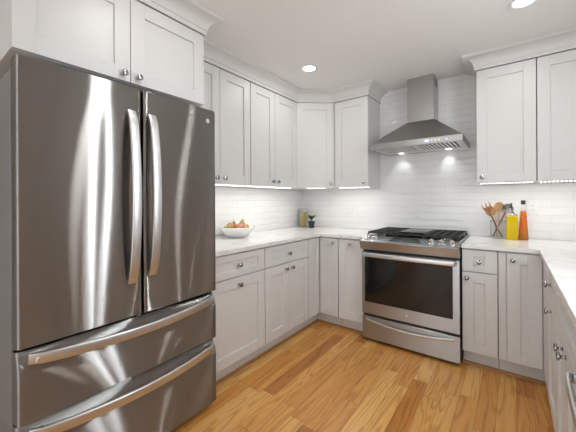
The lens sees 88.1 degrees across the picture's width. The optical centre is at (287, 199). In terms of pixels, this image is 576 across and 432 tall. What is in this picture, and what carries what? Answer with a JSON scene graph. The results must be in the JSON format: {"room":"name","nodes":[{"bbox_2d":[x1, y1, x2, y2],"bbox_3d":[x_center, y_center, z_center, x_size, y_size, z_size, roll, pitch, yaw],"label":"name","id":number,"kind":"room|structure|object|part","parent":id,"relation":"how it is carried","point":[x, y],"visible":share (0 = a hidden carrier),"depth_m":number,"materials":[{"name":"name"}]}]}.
{"room":"kitchen","nodes":[
{"label":"kitchen","id":0,"kind":"room"},
{"bbox_2d":[136,0,575,102],"bbox_3d":[-0.498,-1.204,0.494,3.197,0.100,6.450,0,0,37],"label":"ceiling","id":1,"kind":"structure","parent":0,"point":[390,43],"depth_m":2.07,"materials":[{"name":"paint"}]},
{"bbox_2d":[301,65,316,71],"bbox_3d":[0.186,-1.154,2.620,0.146,0.006,0.146,0,0,37],"label":"recessed light","id":2,"kind":"object","parent":1,"relation":"in","point":[306,68],"visible":1,"depth_m":2.62,"materials":[{"name":"white plastic"}]},
{"bbox_2d":[303,66,314,70],"bbox_3d":[0.186,-1.156,2.620,0.104,0.002,0.104,0,0,37],"label":"diffuser","id":3,"kind":"object","parent":2,"relation":"attached to","point":[305,68],"depth_m":2.62,"materials":[{"name":"white plastic"}]},
{"bbox_2d":[508,0,537,9],"bbox_3d":[1.382,-1.160,1.744,0.146,0.006,0.146,0,0,37],"label":"recessed light","id":4,"kind":"object","parent":1,"relation":"in","point":[515,4],"visible":1,"depth_m":1.76,"materials":[{"name":"white plastic"}]},
{"bbox_2d":[513,0,533,6],"bbox_3d":[1.382,-1.162,1.744,0.104,0.002,0.104,0,0,37],"label":"diffuser","id":5,"kind":"object","parent":4,"relation":"attached to","point":[516,3],"depth_m":1.76,"materials":[{"name":"white plastic"}]},
{"bbox_2d":[171,321,553,431],"bbox_3d":[-0.486,1.300,0.494,3.197,0.100,6.450,0,0,37],"label":"floor","id":6,"kind":"structure","parent":0,"point":[325,377],"depth_m":1.91,"materials":[{"name":"brown wood"}]},
{"bbox_2d":[0,54,215,431],"bbox_3d":[-0.955,0.360,1.629,0.769,1.785,0.913,0,0,37],"label":"refrigerator","id":7,"kind":"object","parent":6,"relation":"on","point":[108,261],"visible":1,"depth_m":1.29,"materials":[{"name":"silver metal"}]},
{"bbox_3d":[-0.874,0.009,1.279,0.081,1.083,0.455,0,0,37],"label":"door","id":8,"kind":"part","parent":7,"relation":"part of","materials":[{"name":"metal"}]},
{"bbox_3d":[-0.732,0.701,1.462,0.081,0.265,0.913,0,0,37],"label":"drawer","id":9,"kind":"part","parent":7,"relation":"part of","materials":[{"name":"metal"}]},
{"bbox_3d":[-0.731,1.030,1.462,0.081,0.363,0.913,0,0,37],"label":"drawer","id":10,"kind":"part","parent":7,"relation":"part of","materials":[{"name":"metal"}]},
{"bbox_3d":[-0.710,-0.013,1.375,0.069,0.808,0.042,0,0,37],"label":"handle","id":11,"kind":"part","parent":7,"relation":"part of","materials":[{"name":"metal"}]},
{"bbox_3d":[-0.651,-0.024,1.454,0.069,0.788,0.042,0,0,37],"label":"handle","id":12,"kind":"part","parent":7,"relation":"part of","materials":[{"name":"metal"}]},
{"bbox_3d":[-0.597,0.007,1.647,0.081,1.083,0.450,0,0,37],"label":"door","id":13,"kind":"part","parent":7,"relation":"part of","materials":[{"name":"metal"}]},
{"bbox_2d":[211,248,264,380],"bbox_3d":[-0.581,0.810,2.277,0.657,0.882,0.546,0,0,37],"label":"base cabinet","id":14,"kind":"object","parent":6,"relation":"on","point":[239,294],"visible":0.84,"depth_m":2.11,"materials":[{"name":"white paint"}]},
{"bbox_3d":[-0.352,0.457,2.103,0.020,0.159,0.542,0,0,37],"label":"drawer","id":15,"kind":"part","parent":14,"relation":"part of","materials":[{"name":"white paint"}]},
{"bbox_2d":[258,239,307,354],"bbox_3d":[-0.230,0.808,2.742,0.657,0.882,0.612,0,0,37],"label":"base cabinet","id":16,"kind":"object","parent":6,"relation":"on","point":[286,264],"visible":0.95,"depth_m":2.53,"materials":[{"name":"white paint"}]},
{"bbox_3d":[-0.091,0.836,2.447,0.020,0.587,0.302,0,0,37],"label":"door","id":17,"kind":"part","parent":16,"relation":"part of","materials":[{"name":"white paint"}]},
{"bbox_3d":[-0.001,0.456,2.569,0.020,0.159,0.608,0,0,37],"label":"drawer","id":18,"kind":"part","parent":16,"relation":"part of","materials":[{"name":"white paint"}]},
{"bbox_3d":[0.092,0.835,2.691,0.020,0.587,0.302,0,0,37],"label":"door","id":19,"kind":"part","parent":16,"relation":"part of","materials":[{"name":"white paint"}]},
{"bbox_2d":[302,236,341,327],"bbox_3d":[0.276,0.805,3.270,0.830,0.882,0.831,0,0,37],"label":"base cabinet","id":20,"kind":"object","parent":6,"relation":"on","point":[323,252],"visible":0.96,"depth_m":2.92,"materials":[{"name":"white paint"}]},
{"bbox_2d":[215,226,371,256],"bbox_3d":[0.027,0.349,2.726,1.095,0.030,1.999,0,0,37],"label":"countertop","id":21,"kind":"structure","parent":20,"relation":"on","point":[224,245],"depth_m":2.72,"materials":[{"name":"stone"}]},
{"bbox_2d":[219,225,254,237],"bbox_3d":[-0.459,0.289,2.686,0.320,0.093,0.320,0,0,37],"label":"fruit bowl","id":22,"kind":"object","parent":21,"relation":"on","point":[230,232],"visible":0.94,"depth_m":2.58,"materials":[{"name":"ceramic"}]},
{"bbox_2d":[235,223,244,227],"bbox_3d":[-0.427,0.245,2.646,0.080,0.083,0.082,0,0,26],"label":"apple","id":23,"kind":"object","parent":22,"relation":"in","point":[239,225],"visible":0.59,"depth_m":2.62,"materials":[{"name":"food"}]},
{"bbox_2d":[299,208,307,226],"bbox_3d":[0.194,0.218,3.697,0.110,0.228,0.110,0,0,37],"label":"pasta jar","id":24,"kind":"object","parent":21,"relation":"on","point":[303,221],"visible":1,"depth_m":3.65,"materials":[{"name":"clear glass"}]},
{"bbox_2d":[306,215,314,227],"bbox_3d":[0.282,0.256,3.534,0.133,0.152,0.115,0,0,37],"label":"potted plant","id":25,"kind":"object","parent":21,"relation":"on","point":[311,223],"visible":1,"depth_m":3.51,"materials":[{"name":"green plant"}]},
{"bbox_3d":[0.280,0.293,3.538,0.082,0.078,0.082,0,0,37],"label":"pot","id":26,"kind":"part","parent":25,"relation":"part of","materials":[{"name":"ceramic"}]},
{"bbox_3d":[0.247,0.751,2.897,0.020,0.753,0.196,0,0,37],"label":"door","id":27,"kind":"part","parent":20,"relation":"part of","materials":[{"name":"white paint"}]},
{"bbox_3d":[0.405,0.750,2.920,0.196,0.753,0.020,0,0,37],"label":"door","id":28,"kind":"part","parent":20,"relation":"part of","materials":[{"name":"white paint"}]},
{"bbox_2d":[338,238,363,330],"bbox_3d":[0.765,0.803,3.010,0.257,0.882,0.657,0,0,37],"label":"base cabinet","id":29,"kind":"object","parent":6,"relation":"on","point":[350,252],"visible":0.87,"depth_m":2.79,"materials":[{"name":"white paint"}]},
{"bbox_2d":[216,319,545,384],"bbox_3d":[0.607,1.237,1.944,1.843,0.016,1.443,0,0,37],"label":"trim","id":30,"kind":"structure","parent":6,"relation":"on","point":[222,379],"depth_m":2.25,"materials":[{"name":"white wood"}]},
{"bbox_2d":[360,227,469,363],"bbox_3d":[1.138,0.760,2.650,0.766,0.964,0.728,0,0,37],"label":"range","id":31,"kind":"object","parent":6,"relation":"on","point":[412,277],"visible":0.97,"depth_m":2.38,"materials":[{"name":"silver metal"}]},
{"bbox_3d":[0.938,0.471,2.386,0.716,0.038,0.067,0,0,37],"label":"handle","id":32,"kind":"part","parent":31,"relation":"part of","materials":[{"name":"metal"}]},
{"bbox_3d":[0.956,1.058,2.406,0.692,0.050,0.028,0,0,37],"label":"handle","id":33,"kind":"part","parent":31,"relation":"part of","materials":[{"name":"metal"}]},
{"bbox_3d":[0.965,0.375,2.422,0.758,0.108,0.121,0,0,37],"label":"control panel","id":34,"kind":"part","parent":31,"relation":"part of","materials":[{"name":"metal"}]},
{"bbox_3d":[0.969,0.723,2.426,0.754,0.540,0.037,0,0,37],"label":"oven door","id":35,"kind":"part","parent":31,"relation":"part of","materials":[{"name":"metal"}]},
{"bbox_3d":[0.973,1.115,2.428,0.754,0.196,0.032,0,0,37],"label":"drawer","id":36,"kind":"part","parent":31,"relation":"part of","materials":[{"name":"metal"}]},
{"bbox_2d":[368,227,469,242],"bbox_3d":[1.179,0.302,2.706,0.766,0.049,0.583,0,0,37],"label":"cooktop","id":37,"kind":"object","parent":31,"relation":"in","point":[457,236],"depth_m":2.57,"materials":[{"name":"black metal"}]},
{"bbox_3d":[1.222,0.322,2.217,0.042,0.045,0.045,0,0,37],"label":"knob","id":38,"kind":"part","parent":31,"relation":"part of","materials":[{"name":"silver metal"}]},
{"bbox_2d":[462,248,498,368],"bbox_3d":[1.571,0.799,2.402,0.220,0.882,0.657,0,0,37],"label":"base cabinet","id":39,"kind":"object","parent":6,"relation":"on","point":[480,313],"visible":0.98,"depth_m":2.17,"materials":[{"name":"white paint"}]},
{"bbox_3d":[1.396,0.449,2.171,0.216,0.159,0.020,0,0,37],"label":"drawer","id":40,"kind":"part","parent":39,"relation":"part of","materials":[{"name":"white paint"}]},
{"bbox_2d":[498,251,547,391],"bbox_3d":[1.923,0.797,1.961,0.866,0.882,0.937,0,0,37],"label":"base cabinet","id":41,"kind":"object","parent":6,"relation":"on","point":[522,295],"visible":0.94,"depth_m":2.02,"materials":[{"name":"white paint"}]},
{"bbox_2d":[461,235,575,327],"bbox_3d":[1.363,0.342,1.407,1.092,0.030,2.499,0,0,37],"label":"countertop","id":42,"kind":"structure","parent":41,"relation":"on","point":[558,257],"depth_m":1.84,"materials":[{"name":"stone"}]},
{"bbox_2d":[490,220,504,238],"bbox_3d":[1.782,0.250,2.524,0.114,0.150,0.114,0,0,37],"label":"jar","id":43,"kind":"object","parent":42,"relation":"on","point":[497,228],"visible":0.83,"depth_m":2.48,"materials":[{"name":"clear glass"}]},
{"bbox_2d":[481,202,494,220],"bbox_3d":[1.731,0.165,2.529,0.153,0.295,0.013,0,0,39],"label":"wooden fork","id":44,"kind":"object","parent":43,"relation":"in","point":[487,209],"visible":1,"depth_m":2.54,"materials":[{"name":"brown wood"}]},
{"bbox_2d":[485,206,495,215],"bbox_3d":[1.758,0.181,2.559,0.016,0.260,0.103,0,0,-44],"label":"wooden spoon","id":45,"kind":"object","parent":43,"relation":"in","point":[493,211],"visible":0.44,"depth_m":2.56,"materials":[{"name":"brown wood"}]},
{"bbox_2d":[494,202,503,220],"bbox_3d":[1.810,0.164,2.550,0.076,0.291,0.017,0,0,37],"label":"wooden spoon","id":46,"kind":"object","parent":43,"relation":"in","point":[498,206],"visible":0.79,"depth_m":2.55,"materials":[{"name":"brown wood"}]},
{"bbox_2d":[500,204,509,220],"bbox_3d":[1.805,0.172,2.507,0.143,0.280,0.016,0,0,27],"label":"serving spoon","id":47,"kind":"object","parent":43,"relation":"in","point":[505,208],"visible":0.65,"depth_m":2.50,"materials":[{"name":"silver metal"}]},
{"bbox_2d":[505,203,517,239],"bbox_3d":[1.819,0.175,2.422,0.076,0.298,0.076,0,0,29],"label":"oil bottle","id":48,"kind":"object","parent":42,"relation":"on","point":[511,219],"visible":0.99,"depth_m":2.39,"materials":[{"name":"yellow glass"}]},
{"bbox_2d":[518,200,528,239],"bbox_3d":[1.904,0.164,2.405,0.070,0.320,0.070,0,0,37],"label":"oil bottle","id":49,"kind":"object","parent":42,"relation":"on","point":[523,226],"visible":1,"depth_m":2.39,"materials":[{"name":"orange glass"}]},
{"bbox_3d":[1.602,0.745,2.017,0.188,0.753,0.020,0,0,37],"label":"door","id":50,"kind":"part","parent":41,"relation":"part of","materials":[{"name":"white paint"}]},
{"bbox_2d":[543,271,556,431],"bbox_3d":[1.598,0.799,1.356,0.657,0.882,0.416,0,0,37],"label":"base cabinet","id":51,"kind":"object","parent":6,"relation":"on","point":[550,310],"visible":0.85,"depth_m":1.56,"materials":[{"name":"white paint"}]},
{"bbox_3d":[1.345,0.441,1.545,0.030,0.032,0.033,0,0,37],"label":"knob","id":52,"kind":"part","parent":51,"relation":"part of","materials":[{"name":"silver metal"}]},
{"bbox_3d":[1.335,0.573,1.529,0.030,0.032,0.033,0,0,37],"label":"knob","id":53,"kind":"part","parent":51,"relation":"part of","materials":[{"name":"silver metal"}]},
{"bbox_3d":[1.365,0.449,1.530,0.020,0.159,0.412,0,0,37],"label":"drawer","id":54,"kind":"part","parent":51,"relation":"part of","materials":[{"name":"white paint"}]},
{"bbox_3d":[1.367,0.829,1.530,0.020,0.587,0.412,0,0,37],"label":"door","id":55,"kind":"part","parent":51,"relation":"part of","materials":[{"name":"white paint"}]},
{"bbox_2d":[553,289,575,431],"bbox_3d":[1.297,0.800,0.957,0.657,0.882,0.574,0,0,37],"label":"base cabinet","id":56,"kind":"object","parent":6,"relation":"on","point":[564,347],"visible":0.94,"depth_m":1.17,"materials":[{"name":"white paint"}]},
{"bbox_3d":[1.070,0.588,1.178,0.030,0.032,0.033,0,0,37],"label":"knob","id":57,"kind":"part","parent":56,"relation":"part of","materials":[{"name":"silver metal"}]},
{"bbox_3d":[1.022,0.588,1.114,0.030,0.032,0.033,0,0,37],"label":"knob","id":58,"kind":"part","parent":56,"relation":"part of","materials":[{"name":"silver metal"}]},
{"bbox_3d":[1.153,0.830,1.246,0.020,0.587,0.284,0,0,37],"label":"door","id":59,"kind":"part","parent":56,"relation":"part of","materials":[{"name":"white paint"}]},
{"bbox_3d":[0.981,0.831,1.017,0.020,0.587,0.284,0,0,37],"label":"door","id":60,"kind":"part","parent":56,"relation":"part of","materials":[{"name":"white paint"}]},
{"bbox_2d":[566,372,575,429],"bbox_3d":[0.920,0.804,0.502,0.637,0.878,0.600,0,0,37],"label":"dishwasher","id":61,"kind":"object","parent":6,"relation":"on","point":[570,376],"visible":0.99,"depth_m":0.76,"materials":[{"name":"silver metal"}]},
{"bbox_3d":[1.412,0.038,3.021,3.197,2.405,0.121,0,0,37],"label":"wall","id":62,"kind":"structure","parent":0,"visible":0},
{"bbox_2d":[277,103,338,189],"bbox_3d":[0.265,-0.588,3.426,0.638,0.911,0.588,0,0,37],"label":"upper cabinet","id":63,"kind":"object","parent":62,"relation":"attached to","point":[315,121],"visible":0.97,"depth_m":3.20,"materials":[{"name":"white paint"}]},
{"bbox_3d":[0.289,-0.587,3.201,0.384,0.908,0.020,0,0,-3],"label":"door","id":64,"kind":"part","parent":63,"relation":"part of","materials":[{"name":"white paint"}]},
{"bbox_2d":[335,96,379,187],"bbox_3d":[0.741,-0.590,3.210,0.375,0.911,0.360,0,0,37],"label":"upper cabinet","id":65,"kind":"object","parent":62,"relation":"attached to","point":[357,120],"visible":0.99,"depth_m":3.10,"materials":[{"name":"white paint"}]},
{"bbox_2d":[204,38,387,102],"bbox_3d":[0.059,-1.100,2.795,2.147,0.114,0.650,0,0,-29],"label":"trim","id":66,"kind":"structure","parent":65,"relation":"on","point":[214,54],"depth_m":2.89,"materials":[{"name":"white paint"}]},
{"bbox_2d":[369,73,469,155],"bbox_3d":[1.215,-0.815,2.763,0.762,0.694,0.503,0,0,37],"label":"range hood","id":67,"kind":"object","parent":62,"relation":"attached to","point":[423,132],"visible":1,"depth_m":2.75,"materials":[{"name":"metal"}]},
{"bbox_2d":[373,140,467,154],"bbox_3d":[1.218,-0.477,2.764,0.742,0.006,0.480,0,0,37],"label":"panel","id":68,"kind":"object","parent":67,"relation":"on","point":[386,149],"depth_m":2.71,"materials":[{"name":"silver metal"}]},
{"bbox_2d":[303,58,575,240],"bbox_3d":[1.371,-0.404,2.969,2.957,1.520,0.009,0,0,37],"label":"backsplash","id":69,"kind":"structure","parent":62,"relation":"attached to","point":[441,190],"depth_m":2.88,"materials":[{"name":"tile"}]},
{"bbox_2d":[476,58,536,183],"bbox_3d":[1.775,-0.591,2.430,0.376,0.920,0.360,0,0,37],"label":"upper cabinet","id":70,"kind":"object","parent":62,"relation":"attached to","point":[505,94],"depth_m":2.31,"materials":[{"name":"white paint"}]},
{"bbox_3d":[1.722,-0.135,2.355,0.345,0.008,0.014,0,0,37],"label":"light strip","id":71,"kind":"part","parent":70,"relation":"part of","materials":[{"name":"white plastic"}]},
{"bbox_2d":[462,27,575,76],"bbox_3d":[1.975,-1.110,2.241,1.111,0.114,0.422,0,0,37],"label":"trim","id":72,"kind":"structure","parent":70,"relation":"on","point":[563,40],"depth_m":2.22,"materials":[{"name":"white paint"}]},
{"bbox_2d":[520,201,537,214],"bbox_3d":[2.009,0.066,2.478,0.115,0.117,0.009,0,0,37],"label":"wall outlet","id":73,"kind":"object","parent":62,"relation":"attached to","point":[531,207],"visible":0.73,"depth_m":2.47,"materials":[{"name":"white plastic"}]},
{"bbox_2d":[530,204,534,211],"bbox_3d":[2.025,0.066,2.462,0.033,0.066,0.002,0,0,37],"label":"receptacle","id":74,"kind":"object","parent":73,"relation":"attached to","point":[532,206],"depth_m":2.46,"materials":[{"name":"white plastic"}]},
{"bbox_2d":[535,49,575,182],"bbox_3d":[2.078,-0.593,2.202,0.374,0.920,0.360,0,0,37],"label":"upper cabinet","id":75,"kind":"object","parent":62,"relation":"attached to","point":[555,73],"depth_m":2.14,"materials":[{"name":"white paint"}]},
{"bbox_3d":[2.024,-0.137,2.128,0.350,0.008,0.014,0,0,37],"label":"light strip","id":76,"kind":"part","parent":75,"relation":"part of","materials":[{"name":"white plastic"}]},
{"bbox_3d":[-1.725,0.054,1.422,0.111,2.405,6.209,0,0,37],"label":"wall","id":77,"kind":"structure","parent":0,"visible":0},
{"bbox_2d":[0,0,203,106],"bbox_3d":[-1.037,-0.816,1.695,0.644,0.442,0.910,0,0,37],"label":"upper cabinet","id":78,"kind":"object","parent":77,"relation":"attached to","point":[131,43],"visible":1,"depth_m":1.45,"materials":[{"name":"white paint"}]},
{"bbox_3d":[-0.949,-0.816,1.344,0.020,0.437,0.452,0,0,37],"label":"door","id":79,"kind":"part","parent":78,"relation":"part of","materials":[{"name":"white paint"}]},
{"bbox_3d":[-0.813,-0.633,1.481,0.030,0.032,0.033,0,0,37],"label":"knob","id":80,"kind":"part","parent":78,"relation":"part of","materials":[{"name":"silver metal"}]},
{"bbox_3d":[-0.768,-0.633,1.540,0.030,0.032,0.033,0,0,37],"label":"knob","id":81,"kind":"part","parent":78,"relation":"part of","materials":[{"name":"silver metal"}]},
{"bbox_3d":[-0.675,-0.817,1.707,0.020,0.437,0.452,0,0,37],"label":"door","id":82,"kind":"part","parent":78,"relation":"part of","materials":[{"name":"white paint"}]},
{"bbox_2d":[138,0,224,36],"bbox_3d":[-1.015,-1.095,1.678,0.706,0.114,1.093,0,0,37],"label":"trim","id":83,"kind":"structure","parent":78,"relation":"on","point":[198,18],"depth_m":1.76,"materials":[{"name":"white paint"}]},
{"bbox_2d":[201,62,249,185],"bbox_3d":[-0.655,-0.583,2.435,0.360,0.911,0.684,0,0,37],"label":"upper cabinet","id":84,"kind":"object","parent":77,"relation":"attached to","point":[226,94],"visible":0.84,"depth_m":2.44,"materials":[{"name":"white paint"}]},
{"bbox_3d":[-0.646,-0.582,2.215,0.020,0.908,0.338,0,0,37],"label":"door","id":85,"kind":"part","parent":84,"relation":"part of","materials":[{"name":"white paint"}]},
{"bbox_3d":[-0.441,-0.583,2.487,0.020,0.908,0.338,0,0,37],"label":"door","id":86,"kind":"part","parent":84,"relation":"part of","materials":[{"name":"white paint"}]},
{"bbox_2d":[215,186,302,236],"bbox_3d":[-0.415,0.083,3.059,0.009,0.565,2.000,0,0,37],"label":"backsplash","id":87,"kind":"structure","parent":77,"relation":"attached to","point":[261,208],"depth_m":3.18,"materials":[{"name":"tile"}]},
{"bbox_2d":[231,82,296,187],"bbox_3d":[-0.234,-0.581,2.995,0.360,0.920,0.710,0,0,37],"label":"upper cabinet","id":88,"kind":"object","parent":77,"relation":"attached to","point":[273,116],"depth_m":2.86,"materials":[{"name":"white paint"}]},
{"bbox_3d":[-0.235,-0.584,2.761,0.020,0.908,0.330,0,0,37],"label":"door","id":89,"kind":"part","parent":88,"relation":"part of","materials":[{"name":"white paint"}]},
{"bbox_3d":[-0.173,-0.126,2.951,0.014,0.008,0.680,0,0,37],"label":"light strip","id":90,"kind":"part","parent":88,"relation":"part of","materials":[{"name":"white plastic"}]},
{"bbox_3d":[-0.022,-0.585,3.044,0.020,0.908,0.373,0,0,37],"label":"door","id":91,"kind":"part","parent":88,"relation":"part of","materials":[{"name":"white paint"}]}
]}

